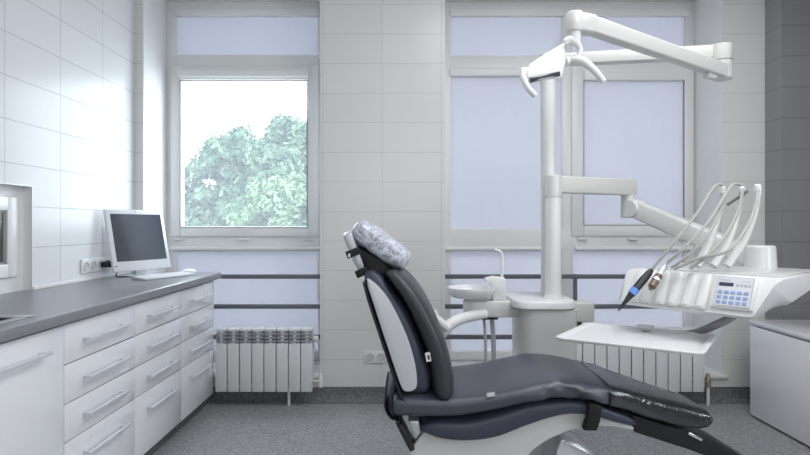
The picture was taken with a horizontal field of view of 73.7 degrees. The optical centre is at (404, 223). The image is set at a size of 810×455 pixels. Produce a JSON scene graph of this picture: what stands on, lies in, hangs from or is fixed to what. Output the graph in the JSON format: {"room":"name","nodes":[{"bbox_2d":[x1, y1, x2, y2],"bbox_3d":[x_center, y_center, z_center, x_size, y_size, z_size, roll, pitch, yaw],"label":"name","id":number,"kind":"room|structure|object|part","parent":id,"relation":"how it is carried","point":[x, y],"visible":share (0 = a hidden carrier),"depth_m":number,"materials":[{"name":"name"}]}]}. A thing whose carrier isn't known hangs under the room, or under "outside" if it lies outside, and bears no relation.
{"room":"dental clinic","nodes":[
{"label":"dental clinic","id":0,"kind":"room"},
{"bbox_2d":[0,0,133,293],"bbox_3d":[-1.956,-0.300,1.024,0.250,3.000,5.249,0,0,0],"label":"wall","id":1,"kind":"structure","parent":0,"point":[67,66],"depth_m":2.90,"materials":[{"name":"white tile"}]},
{"bbox_2d":[0,197,16,277],"bbox_3d":[-1.866,0.062,1.960,0.018,0.376,1.260,0,0,0],"label":"window","id":2,"kind":"structure","parent":1,"relation":"in","point":[8,205],"depth_m":2.53,"materials":[{"name":"white plastic"}]},
{"bbox_3d":[-1.872,0.062,1.955,0.006,0.255,1.130,0,0,0],"label":"olive pane","id":3,"kind":"part","parent":2,"relation":"part of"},
{"bbox_2d":[0,183,133,289],"bbox_3d":[-1.827,0.069,2.449,0.016,0.512,2.398,0,0,0],"label":"trim","id":4,"kind":"structure","parent":1,"relation":"attached to","point":[119,273],"depth_m":2.71,"materials":[{"name":"white plastic"}]},
{"bbox_2d":[81,257,109,273],"bbox_3d":[-1.824,0.240,3.177,0.014,0.081,0.287,0,0,0],"label":"wall socket","id":5,"kind":"object","parent":1,"relation":"attached to","point":[93,264],"visible":0.84,"depth_m":3.15,"materials":[{"name":"white plastic"}]},
{"bbox_2d":[84,262,88,270],"bbox_3d":[-1.822,0.241,3.086,0.010,0.054,0.054,0,0,0],"label":"outlet","id":6,"kind":"object","parent":5,"relation":"attached to","point":[86,264],"depth_m":3.09,"materials":[{"name":"grey plastic"}]},
{"bbox_2d":[91,261,95,269],"bbox_3d":[-1.822,0.241,3.156,0.010,0.054,0.054,0,0,0],"label":"outlet","id":7,"kind":"object","parent":5,"relation":"attached to","point":[93,263],"depth_m":3.16,"materials":[{"name":"grey plastic"}]},
{"bbox_2d":[101,261,127,276],"bbox_3d":[-1.743,0.274,3.282,0.166,0.102,0.095,0,0,-10],"label":"plug","id":8,"kind":"object","parent":5,"relation":"attached to","point":[104,263],"visible":0.64,"depth_m":3.24,"materials":[{"name":"black plastic"}]},
{"bbox_2d":[277,109,306,123],"bbox_3d":[-3.675,-0.025,22.985,2.150,8.450,6.030,0,0,0],"label":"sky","id":9,"kind":"structure","parent":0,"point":[294,112],"depth_m":20.00,"materials":[{"name":"white"}]},
{"bbox_2d":[134,0,764,386],"bbox_3d":[0.450,-0.300,3.885,5.061,3.000,0.471,0,0,0],"label":"wall","id":10,"kind":"structure","parent":0,"point":[382,62],"depth_m":3.65,"materials":[{"name":"white tile"}]},
{"bbox_2d":[167,2,319,360],"bbox_3d":[-1.171,-0.317,4.020,1.193,2.660,0.100,0,0,0],"label":"window","id":11,"kind":"structure","parent":10,"relation":"in","point":[222,249],"depth_m":4.00,"materials":[{"name":"white plastic"}]},
{"bbox_2d":[177,69,308,79],"bbox_3d":[-1.185,-1.096,3.958,0.960,0.074,0.040,0,0,0],"label":"roller blind","id":12,"kind":"object","parent":11,"relation":"attached to","point":[183,74],"visible":1,"depth_m":3.94,"materials":[{"name":"white fabric"}]},
{"bbox_3d":[-1.185,-0.539,4.014,1.096,1.263,0.072,0,0,0],"label":"sash","id":13,"kind":"part","parent":11,"relation":"part of","materials":[{"name":"white plastic"}]},
{"bbox_2d":[174,8,318,55],"bbox_3d":[-1.172,-1.418,4.004,1.076,0.356,0.040,0,0,0],"label":"roller blind","id":14,"kind":"object","parent":11,"relation":"attached to","point":[200,31],"visible":1,"depth_m":4.01,"materials":[{"name":"white fabric"}]},
{"bbox_3d":[-1.171,0.575,4.033,1.073,0.764,0.006,0,0,0],"label":"frosted pane","id":15,"kind":"part","parent":11,"relation":"part of","materials":[{"name":"white glass"}]},
{"bbox_2d":[214,274,319,338],"bbox_3d":[-1.171,0.567,3.700,1.191,0.444,0.020,0,0,0],"label":"guard rail","id":16,"kind":"object","parent":10,"relation":"attached to","point":[223,276],"visible":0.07,"depth_m":3.69,"materials":[{"name":"grey metal"}]},
{"bbox_3d":[-1.171,0.565,3.700,1.191,0.030,0.020,0,0,0],"label":"rail","id":17,"kind":"part","parent":16,"relation":"part of","materials":[{"name":"grey metal"}]},
{"bbox_3d":[-1.171,0.360,3.700,1.191,0.030,0.020,0,0,0],"label":"rail","id":18,"kind":"part","parent":16,"relation":"part of","materials":[{"name":"grey metal"}]},
{"bbox_2d":[214,361,322,378],"bbox_3d":[-1.160,1.026,3.807,1.212,0.026,0.366,0,0,0],"label":"trim","id":19,"kind":"structure","parent":10,"relation":"attached to","point":[316,363],"depth_m":3.76,"materials":[{"name":"white plastic"}]},
{"bbox_2d":[364,351,386,362],"bbox_3d":[-0.199,0.897,3.642,0.152,0.081,0.014,0,0,0],"label":"wall socket","id":20,"kind":"object","parent":10,"relation":"attached to","point":[369,356],"visible":0.94,"depth_m":3.64,"materials":[{"name":"white plastic"}]},
{"bbox_2d":[366,353,373,360],"bbox_3d":[-0.234,0.897,3.640,0.054,0.054,0.010,0,0,0],"label":"outlet","id":21,"kind":"object","parent":20,"relation":"attached to","point":[369,356],"depth_m":3.64,"materials":[{"name":"grey plastic"}]},
{"bbox_2d":[377,353,384,360],"bbox_3d":[-0.164,0.897,3.640,0.054,0.054,0.010,0,0,0],"label":"outlet","id":22,"kind":"object","parent":20,"relation":"attached to","point":[380,356],"depth_m":3.64,"materials":[{"name":"grey plastic"}]},
{"bbox_2d":[206,387,749,403],"bbox_3d":[0.301,1.150,3.624,4.262,0.100,0.050,0,0,0],"label":"baseboard","id":23,"kind":"structure","parent":10,"relation":"attached to","point":[324,395],"depth_m":3.64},
{"bbox_2d":[445,274,657,338],"bbox_3d":[1.177,0.679,3.711,1.811,0.668,0.041,0,0,0],"label":"guard rail","id":24,"kind":"object","parent":10,"relation":"attached to","point":[574,277],"visible":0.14,"depth_m":3.69,"materials":[{"name":"grey metal"}]},
{"bbox_3d":[1.177,0.774,3.700,1.811,0.030,0.020,0,0,0],"label":"rail","id":25,"kind":"part","parent":24,"relation":"part of","materials":[{"name":"grey metal"}]},
{"bbox_3d":[1.177,0.360,3.700,1.811,0.030,0.020,0,0,0],"label":"rail","id":26,"kind":"part","parent":24,"relation":"part of","materials":[{"name":"grey metal"}]},
{"bbox_3d":[1.177,0.565,3.700,1.811,0.030,0.020,0,0,0],"label":"rail","id":27,"kind":"part","parent":24,"relation":"part of","materials":[{"name":"grey metal"}]},
{"bbox_3d":[1.172,0.679,3.721,0.026,0.668,0.020,0,0,0],"label":"post","id":28,"kind":"part","parent":24,"relation":"part of","materials":[{"name":"grey metal"}]},
{"bbox_2d":[445,2,693,360],"bbox_3d":[1.206,-0.317,4.020,1.872,2.660,0.100,0,0,0],"label":"window","id":29,"kind":"structure","parent":10,"relation":"in","point":[585,249],"depth_m":4.00,"materials":[{"name":"white plastic"}]},
{"bbox_3d":[0.748,0.575,4.033,0.844,0.764,0.006,0,0,0],"label":"frosted pane","id":30,"kind":"part","parent":29,"relation":"part of","materials":[{"name":"white glass"}]},
{"bbox_2d":[450,68,563,230],"bbox_3d":[0.754,-0.550,4.004,0.845,1.204,0.040,0,0,0],"label":"roller blind","id":31,"kind":"object","parent":29,"relation":"attached to","point":[496,123],"visible":0.87,"depth_m":4.01,"materials":[{"name":"fabric"}]},
{"bbox_2d":[450,8,563,56],"bbox_3d":[0.754,-1.417,4.004,0.845,0.360,0.040,0,0,0],"label":"roller blind","id":32,"kind":"object","parent":29,"relation":"attached to","point":[475,32],"visible":0.84,"depth_m":4.01,"materials":[{"name":"white fabric"}]},
{"bbox_3d":[1.670,0.575,4.033,0.867,0.764,0.006,0,0,0],"label":"frosted pane","id":33,"kind":"part","parent":29,"relation":"part of","materials":[{"name":"white glass"}]},
{"bbox_2d":[573,8,689,51],"bbox_3d":[1.672,-1.417,4.004,0.860,0.360,0.040,0,0,0],"label":"roller blind","id":34,"kind":"object","parent":29,"relation":"attached to","point":[666,24],"visible":0.48,"depth_m":4.01,"materials":[{"name":"white fabric"}]},
{"bbox_3d":[1.678,-0.537,4.014,0.896,1.252,0.072,0,0,0],"label":"sash","id":35,"kind":"part","parent":29,"relation":"part of","materials":[{"name":"white plastic"}]},
{"bbox_2d":[584,72,685,224],"bbox_3d":[1.688,-0.552,3.980,0.745,1.126,0.040,0,0,0],"label":"roller blind","id":36,"kind":"object","parent":29,"relation":"attached to","point":[633,121],"visible":0.84,"depth_m":3.99,"materials":[{"name":"white fabric"}]},
{"bbox_2d":[451,361,727,378],"bbox_3d":[1.222,1.026,3.807,1.901,0.026,0.366,0,0,0],"label":"trim","id":37,"kind":"structure","parent":10,"relation":"attached to","point":[714,374],"depth_m":3.73,"materials":[{"name":"white plastic"}]},
{"bbox_2d":[152,404,809,454],"bbox_3d":[0.450,1.250,1.160,5.061,0.100,5.920,0,0,0],"label":"floor","id":38,"kind":"structure","parent":0,"point":[217,429],"depth_m":3.08,"materials":[{"name":"carpet"}]},
{"bbox_2d":[0,326,63,454],"bbox_3d":[-1.526,0.787,1.735,0.607,0.825,0.522,0,0,0],"label":"base cabinet","id":39,"kind":"object","parent":38,"relation":"on","point":[32,365],"visible":0.94,"depth_m":1.83,"materials":[{"name":"white laminate"}]},
{"bbox_3d":[-1.242,0.448,1.706,0.040,0.014,0.344,0,0,0],"label":"handle","id":40,"kind":"part","parent":39,"relation":"part of","materials":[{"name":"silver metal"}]},
{"bbox_2d":[61,305,133,454],"bbox_3d":[-1.526,0.783,2.257,0.607,0.834,0.522,0,0,0],"label":"drawer unit","id":41,"kind":"object","parent":38,"relation":"on","point":[98,349],"visible":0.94,"depth_m":2.23,"materials":[{"name":"white laminate"}]},
{"bbox_3d":[-1.270,0.448,2.257,0.019,0.146,0.518,0,0,0],"label":"drawer","id":42,"kind":"part","parent":41,"relation":"part of","materials":[{"name":"white laminate"}]},
{"bbox_3d":[-1.270,0.965,2.257,0.019,0.295,0.518,0,0,0],"label":"drawer","id":43,"kind":"part","parent":41,"relation":"part of","materials":[{"name":"white laminate"}]},
{"bbox_3d":[-1.270,0.743,2.257,0.019,0.139,0.518,0,0,0],"label":"drawer","id":44,"kind":"part","parent":41,"relation":"part of","materials":[{"name":"white laminate"}]},
{"bbox_3d":[-1.270,0.597,2.257,0.019,0.142,0.518,0,0,0],"label":"drawer","id":45,"kind":"part","parent":41,"relation":"part of","materials":[{"name":"white laminate"}]},
{"bbox_3d":[-1.242,0.894,2.252,0.040,0.014,0.307,0,0,0],"label":"handle","id":46,"kind":"part","parent":41,"relation":"part of","materials":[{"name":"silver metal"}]},
{"bbox_3d":[-1.242,0.741,2.252,0.040,0.014,0.307,0,0,0],"label":"handle","id":47,"kind":"part","parent":41,"relation":"part of","materials":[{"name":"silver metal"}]},
{"bbox_3d":[-1.242,0.597,2.252,0.040,0.014,0.307,0,0,0],"label":"handle","id":48,"kind":"part","parent":41,"relation":"part of","materials":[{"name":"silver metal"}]},
{"bbox_3d":[-1.242,0.448,2.252,0.040,0.014,0.307,0,0,0],"label":"handle","id":49,"kind":"part","parent":41,"relation":"part of","materials":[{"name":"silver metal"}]},
{"bbox_2d":[0,272,220,342],"bbox_3d":[-1.555,0.345,2.440,0.640,0.040,2.380,0,0,0],"label":"countertop","id":50,"kind":"structure","parent":41,"relation":"on","point":[52,307],"depth_m":2.36,"materials":[{"name":"grey laminate"}]},
{"bbox_2d":[0,315,35,324],"bbox_3d":[-1.538,0.399,1.692,0.465,0.154,0.443,0,0,0],"label":"sink","id":51,"kind":"object","parent":50,"relation":"in","point":[4,319],"visible":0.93,"depth_m":1.86,"materials":[{"name":"silver metal"}]},
{"bbox_2d":[103,209,170,276],"bbox_3d":[-1.651,0.117,3.397,0.174,0.414,0.418,0,0,25],"label":"computer monitor","id":52,"kind":"object","parent":50,"relation":"on","point":[137,241],"visible":0.86,"depth_m":3.38,"materials":[{"name":"white plastic"}]},
{"bbox_2d":[131,271,195,280],"bbox_3d":[-1.462,0.315,3.290,0.120,0.019,0.380,0,0,23],"label":"keyboard","id":53,"kind":"object","parent":50,"relation":"on","point":[182,273],"visible":1,"depth_m":3.24,"materials":[{"name":"grey plastic"}]},
{"bbox_2d":[182,269,196,272],"bbox_3d":[-1.415,0.309,3.535,0.062,0.032,0.112,0,0,26],"label":"computer mouse","id":54,"kind":"object","parent":50,"relation":"on","point":[184,270],"visible":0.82,"depth_m":3.52,"materials":[{"name":"white plastic"}]},
{"bbox_2d":[132,291,180,454],"bbox_3d":[-1.526,0.783,2.779,0.607,0.834,0.522,0,0,0],"label":"drawer unit","id":55,"kind":"object","parent":38,"relation":"on","point":[157,322],"visible":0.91,"depth_m":2.74,"materials":[{"name":"white laminate"}]},
{"bbox_3d":[-1.270,0.743,2.779,0.019,0.139,0.518,0,0,0],"label":"drawer","id":56,"kind":"part","parent":55,"relation":"part of","materials":[{"name":"white laminate"}]},
{"bbox_3d":[-1.270,0.448,2.779,0.019,0.146,0.518,0,0,0],"label":"drawer","id":57,"kind":"part","parent":55,"relation":"part of","materials":[{"name":"white laminate"}]},
{"bbox_3d":[-1.270,0.597,2.779,0.019,0.142,0.518,0,0,0],"label":"drawer","id":58,"kind":"part","parent":55,"relation":"part of","materials":[{"name":"white laminate"}]},
{"bbox_3d":[-1.270,0.965,2.779,0.019,0.295,0.518,0,0,0],"label":"drawer","id":59,"kind":"part","parent":55,"relation":"part of","materials":[{"name":"white laminate"}]},
{"bbox_3d":[-1.242,0.894,2.775,0.040,0.014,0.307,0,0,0],"label":"handle","id":60,"kind":"part","parent":55,"relation":"part of","materials":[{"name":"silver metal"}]},
{"bbox_3d":[-1.242,0.741,2.775,0.040,0.014,0.307,0,0,0],"label":"handle","id":61,"kind":"part","parent":55,"relation":"part of","materials":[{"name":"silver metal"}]},
{"bbox_3d":[-1.242,0.597,2.775,0.040,0.014,0.307,0,0,0],"label":"handle","id":62,"kind":"part","parent":55,"relation":"part of","materials":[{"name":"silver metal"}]},
{"bbox_3d":[-1.242,0.448,2.775,0.040,0.014,0.307,0,0,0],"label":"handle","id":63,"kind":"part","parent":55,"relation":"part of","materials":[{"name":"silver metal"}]},
{"bbox_2d":[171,281,213,436],"bbox_3d":[-1.526,0.783,3.301,0.607,0.834,0.522,0,0,0],"label":"drawer unit","id":64,"kind":"object","parent":38,"relation":"on","point":[197,306],"visible":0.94,"depth_m":3.25,"materials":[{"name":"white laminate"}]},
{"bbox_3d":[-1.270,0.743,3.301,0.019,0.139,0.518,0,0,0],"label":"drawer","id":65,"kind":"part","parent":64,"relation":"part of","materials":[{"name":"white laminate"}]},
{"bbox_3d":[-1.270,0.597,3.301,0.019,0.142,0.518,0,0,0],"label":"drawer","id":66,"kind":"part","parent":64,"relation":"part of","materials":[{"name":"white laminate"}]},
{"bbox_3d":[-1.270,0.448,3.301,0.019,0.146,0.518,0,0,0],"label":"drawer","id":67,"kind":"part","parent":64,"relation":"part of","materials":[{"name":"white laminate"}]},
{"bbox_3d":[-1.270,0.965,3.301,0.019,0.295,0.518,0,0,0],"label":"drawer","id":68,"kind":"part","parent":64,"relation":"part of","materials":[{"name":"white laminate"}]},
{"bbox_3d":[-1.242,0.894,3.296,0.040,0.014,0.307,0,0,0],"label":"handle","id":69,"kind":"part","parent":64,"relation":"part of","materials":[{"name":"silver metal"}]},
{"bbox_3d":[-1.242,0.741,3.296,0.040,0.014,0.307,0,0,0],"label":"handle","id":70,"kind":"part","parent":64,"relation":"part of","materials":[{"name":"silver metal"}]},
{"bbox_3d":[-1.242,0.597,3.296,0.040,0.014,0.307,0,0,0],"label":"handle","id":71,"kind":"part","parent":64,"relation":"part of","materials":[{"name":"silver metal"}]},
{"bbox_3d":[-1.242,0.448,3.296,0.040,0.014,0.307,0,0,0],"label":"handle","id":72,"kind":"part","parent":64,"relation":"part of","materials":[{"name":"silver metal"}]},
{"bbox_2d":[215,327,322,405],"bbox_3d":[-0.891,0.943,3.615,0.698,0.514,0.170,0,0,0],"label":"radiator","id":73,"kind":"object","parent":38,"relation":"on","point":[283,360],"visible":1,"depth_m":3.53,"materials":[{"name":"white metal"}]},
{"bbox_2d":[313,336,318,341],"bbox_3d":[-0.591,0.760,3.575,0.035,0.040,0.040,0,0,0],"label":"valve","id":74,"kind":"object","parent":73,"relation":"attached to","point":[315,338],"depth_m":3.56,"materials":[{"name":"white plastic"}]},
{"bbox_2d":[434,79,593,454],"bbox_3d":[0.561,0.180,2.860,0.862,2.040,0.460,0,0,0],"label":"dental unit","id":75,"kind":"object","parent":38,"relation":"on","point":[538,318],"visible":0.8,"depth_m":2.76,"materials":[{"name":"white plastic"}]},
{"bbox_3d":[0.280,0.525,2.736,0.311,0.162,0.070,0,0,-19],"label":"assistant arm","id":76,"kind":"part","parent":75,"relation":"part of","materials":[{"name":"white plastic"}]},
{"bbox_2d":[447,284,494,298],"bbox_3d":[0.348,0.360,2.850,0.252,0.055,0.252,0,0,0],"label":"bowl","id":77,"kind":"object","parent":75,"relation":"on","point":[466,291],"depth_m":2.77,"materials":[{"name":"white ceramic"}]},
{"bbox_3d":[0.368,0.393,2.850,0.110,0.018,0.110,0,0,0],"label":"bowl stem","id":78,"kind":"part","parent":75,"relation":"part of","materials":[{"name":"grey plastic"}]},
{"bbox_2d":[481,317,497,319],"bbox_3d":[0.441,0.492,2.850,0.090,0.016,0.060,0,0,0],"label":"socket","id":79,"kind":"object","parent":75,"relation":"attached to","point":[489,318],"depth_m":2.82,"materials":[{"name":"black plastic"}]},
{"bbox_3d":[0.495,0.206,2.850,0.050,0.158,0.015,0,0,0],"label":"spout","id":80,"kind":"part","parent":75,"relation":"part of","materials":[{"name":"white plastic"}]},
{"bbox_3d":[0.708,0.406,2.870,0.324,0.045,0.392,0,0,0],"label":"pedestal lid","id":81,"kind":"part","parent":75,"relation":"part of","materials":[{"name":"white plastic"}]},
{"bbox_2d":[520,10,732,97],"bbox_3d":[1.047,-0.708,2.440,1.005,0.408,0.842,0,0,14],"label":"lamp","id":82,"kind":"object","parent":75,"relation":"attached to","point":[715,62],"visible":1,"depth_m":2.40,"materials":[{"name":"white plastic"}]},
{"bbox_3d":[0.490,-0.573,2.182,0.051,0.137,0.091,0,0,-30],"label":"handle","id":83,"kind":"part","parent":82,"relation":"part of","materials":[{"name":"white plastic"}]},
{"bbox_3d":[0.766,-0.647,2.256,0.141,0.131,0.049,0,0,26],"label":"handle","id":84,"kind":"part","parent":82,"relation":"part of","materials":[{"name":"white plastic"}]},
{"bbox_3d":[1.197,-0.867,2.797,0.881,0.080,0.062,0,0,13],"label":"arm","id":85,"kind":"part","parent":82,"relation":"part of","materials":[{"name":"white plastic"}]},
{"bbox_3d":[1.177,-0.802,2.485,0.853,0.169,0.058,0,0,-24],"label":"spring arm","id":86,"kind":"part","parent":82,"relation":"part of","materials":[{"name":"white plastic"}]},
{"bbox_2d":[544,175,809,319],"bbox_3d":[1.239,0.049,2.497,0.699,0.599,1.086,0,0,-32],"label":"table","id":87,"kind":"object","parent":75,"relation":"attached to","point":[750,290],"visible":0.99,"depth_m":2.21,"materials":[{"name":"white plastic"}]},
{"bbox_3d":[1.030,-0.204,2.919,0.569,0.088,0.070,0,0,-26],"label":"swivel arm","id":88,"kind":"part","parent":87,"relation":"part of","materials":[{"name":"white plastic"}]},
{"bbox_2d":[618,268,652,310],"bbox_3d":[0.941,0.267,2.196,0.187,0.167,0.034,0,0,-25],"label":"scaler handpiece","id":89,"kind":"object","parent":87,"relation":"on","point":[634,290],"visible":1,"depth_m":2.19,"materials":[{"name":"black plastic"}]},
{"bbox_2d":[556,317,736,355],"bbox_3d":[0.998,0.411,2.205,0.650,0.173,0.471,0,0,31],"label":"tray","id":90,"kind":"object","parent":87,"relation":"attached to","point":[697,341],"visible":0.89,"depth_m":2.18,"materials":[{"name":"white plastic"}]},
{"bbox_2d":[648,264,667,289],"bbox_3d":[1.028,0.214,2.191,0.118,0.104,0.032,0,0,-32],"label":"motor handpiece","id":91,"kind":"object","parent":87,"relation":"on","point":[657,278],"visible":1,"depth_m":2.17,"materials":[{"name":"silver metal"}]},
{"bbox_3d":[1.011,0.231,2.181,0.071,0.066,0.031,0,0,-32],"label":"motor","id":92,"kind":"part","parent":91,"relation":"part of","materials":[{"name":"brown metal"}]},
{"bbox_3d":[1.407,0.015,2.780,0.085,0.281,0.531,0,0,-29],"label":"spring arm","id":93,"kind":"part","parent":87,"relation":"part of","materials":[{"name":"white plastic"}]},
{"bbox_3d":[1.280,0.021,2.254,0.199,0.322,0.037,0,0,-25],"label":"whip arm","id":94,"kind":"part","parent":87,"relation":"part of","materials":[{"name":"white plastic"}]},
{"bbox_3d":[1.342,0.021,2.233,0.211,0.321,0.040,0,0,-23],"label":"whip arm","id":95,"kind":"part","parent":87,"relation":"part of","materials":[{"name":"white plastic"}]},
{"bbox_3d":[1.377,0.018,2.195,0.182,0.322,0.036,0,0,-12],"label":"whip arm","id":96,"kind":"part","parent":87,"relation":"part of","materials":[{"name":"white plastic"}]},
{"bbox_2d":[343,221,741,454],"bbox_3d":[0.606,0.593,2.299,1.723,1.215,0.513,0,0,0],"label":"dental chair","id":97,"kind":"object","parent":38,"relation":"on","point":[511,405],"visible":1,"depth_m":2.11,"materials":[{"name":"black leather"}]},
{"bbox_3d":[-0.207,0.113,2.300,0.098,0.178,0.244,0,0,0],"label":"headrest plate","id":98,"kind":"part","parent":97,"relation":"part of","materials":[{"name":"grey plastic"}]},
{"bbox_3d":[-0.050,0.425,2.082,0.191,0.431,0.040,0,0,0],"label":"panel","id":99,"kind":"part","parent":97,"relation":"part of","materials":[{"name":"grey plastic"}]},
{"bbox_3d":[-0.006,0.809,2.120,0.063,0.085,0.040,0,0,0],"label":"rod","id":100,"kind":"part","parent":97,"relation":"part of","materials":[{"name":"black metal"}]},
{"bbox_3d":[0.003,0.824,2.130,0.069,0.108,0.100,0,0,0],"label":"recline rod","id":101,"kind":"part","parent":97,"relation":"part of","materials":[{"name":"black plastic"}]},
{"bbox_3d":[0.037,0.810,2.180,0.049,0.073,0.120,0,0,0],"label":"hinge plate","id":102,"kind":"part","parent":97,"relation":"part of","materials":[{"name":"silver metal"}]},
{"bbox_2d":[385,267,453,399],"bbox_3d":[0.058,0.428,2.300,0.279,0.492,0.511,0,0,0],"label":"cushion","id":103,"kind":"object","parent":97,"relation":"on","point":[417,355],"depth_m":2.07,"materials":[{"name":"grey leather"}]},
{"bbox_2d":[393,353,710,426],"bbox_3d":[0.592,0.709,2.297,1.280,0.229,0.507,0,0,0],"label":"seat cushion","id":104,"kind":"object","parent":97,"relation":"on","point":[530,389],"depth_m":2.10,"materials":[{"name":"grey leather"}]},
{"bbox_2d":[577,327,710,405],"bbox_3d":[1.553,0.943,3.615,0.938,0.514,0.170,0,0,0],"label":"radiator","id":105,"kind":"object","parent":38,"relation":"on","point":[672,372],"visible":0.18,"depth_m":3.53,"materials":[{"name":"white metal"}]},
{"bbox_2d":[749,320,809,446],"bbox_3d":[2.465,0.899,2.760,0.626,0.602,1.239,0,0,0],"label":"base cabinet","id":106,"kind":"object","parent":38,"relation":"on","point":[779,349],"visible":0.92,"depth_m":3.10,"materials":[{"name":"white laminate"}]},
{"bbox_3d":[2.465,0.609,2.760,0.626,0.022,1.239,0,0,0],"label":"panel","id":107,"kind":"part","parent":106,"relation":"part of","materials":[{"name":"white laminate"}]},
{"bbox_2d":[765,0,809,319],"bbox_3d":[2.606,-0.300,3.567,0.348,3.000,0.165,0,0,0],"label":"wall pier","id":108,"kind":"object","parent":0,"point":[787,22],"visible":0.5,"depth_m":3.48,"materials":[{"name":"grey tile"}]},
{"label":"outside","id":109,"kind":"structure","parent":0,"visible":0},
{"bbox_3d":[-2.500,4.300,24.710,55.000,0.200,40.580,0,0,0],"label":"ground","id":110,"kind":"structure","parent":109,"visible":0},
{"bbox_2d":[184,124,306,225],"bbox_3d":[-2.728,1.234,9.404,2.614,5.938,2.002,0,0,9],"label":"tree","id":111,"kind":"object","parent":110,"relation":"on","point":[230,159],"visible":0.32,"depth_m":8.92,"materials":[{"name":"green plant"}]},
{"bbox_2d":[221,169,306,225],"bbox_3d":[-1.800,1.671,8.315,2.092,5.062,1.881,0,0,25],"label":"tree","id":112,"kind":"object","parent":110,"relation":"on","point":[287,198],"visible":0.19,"depth_m":8.10,"materials":[{"name":"green plant"}]},
{"bbox_2d":[251,112,306,176],"bbox_3d":[-2.897,0.718,13.556,2.681,6.968,2.415,0,0,-4],"label":"tree","id":113,"kind":"object","parent":110,"relation":"on","point":[291,135],"visible":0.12,"depth_m":12.94,"materials":[{"name":"green plant"}]}
]}

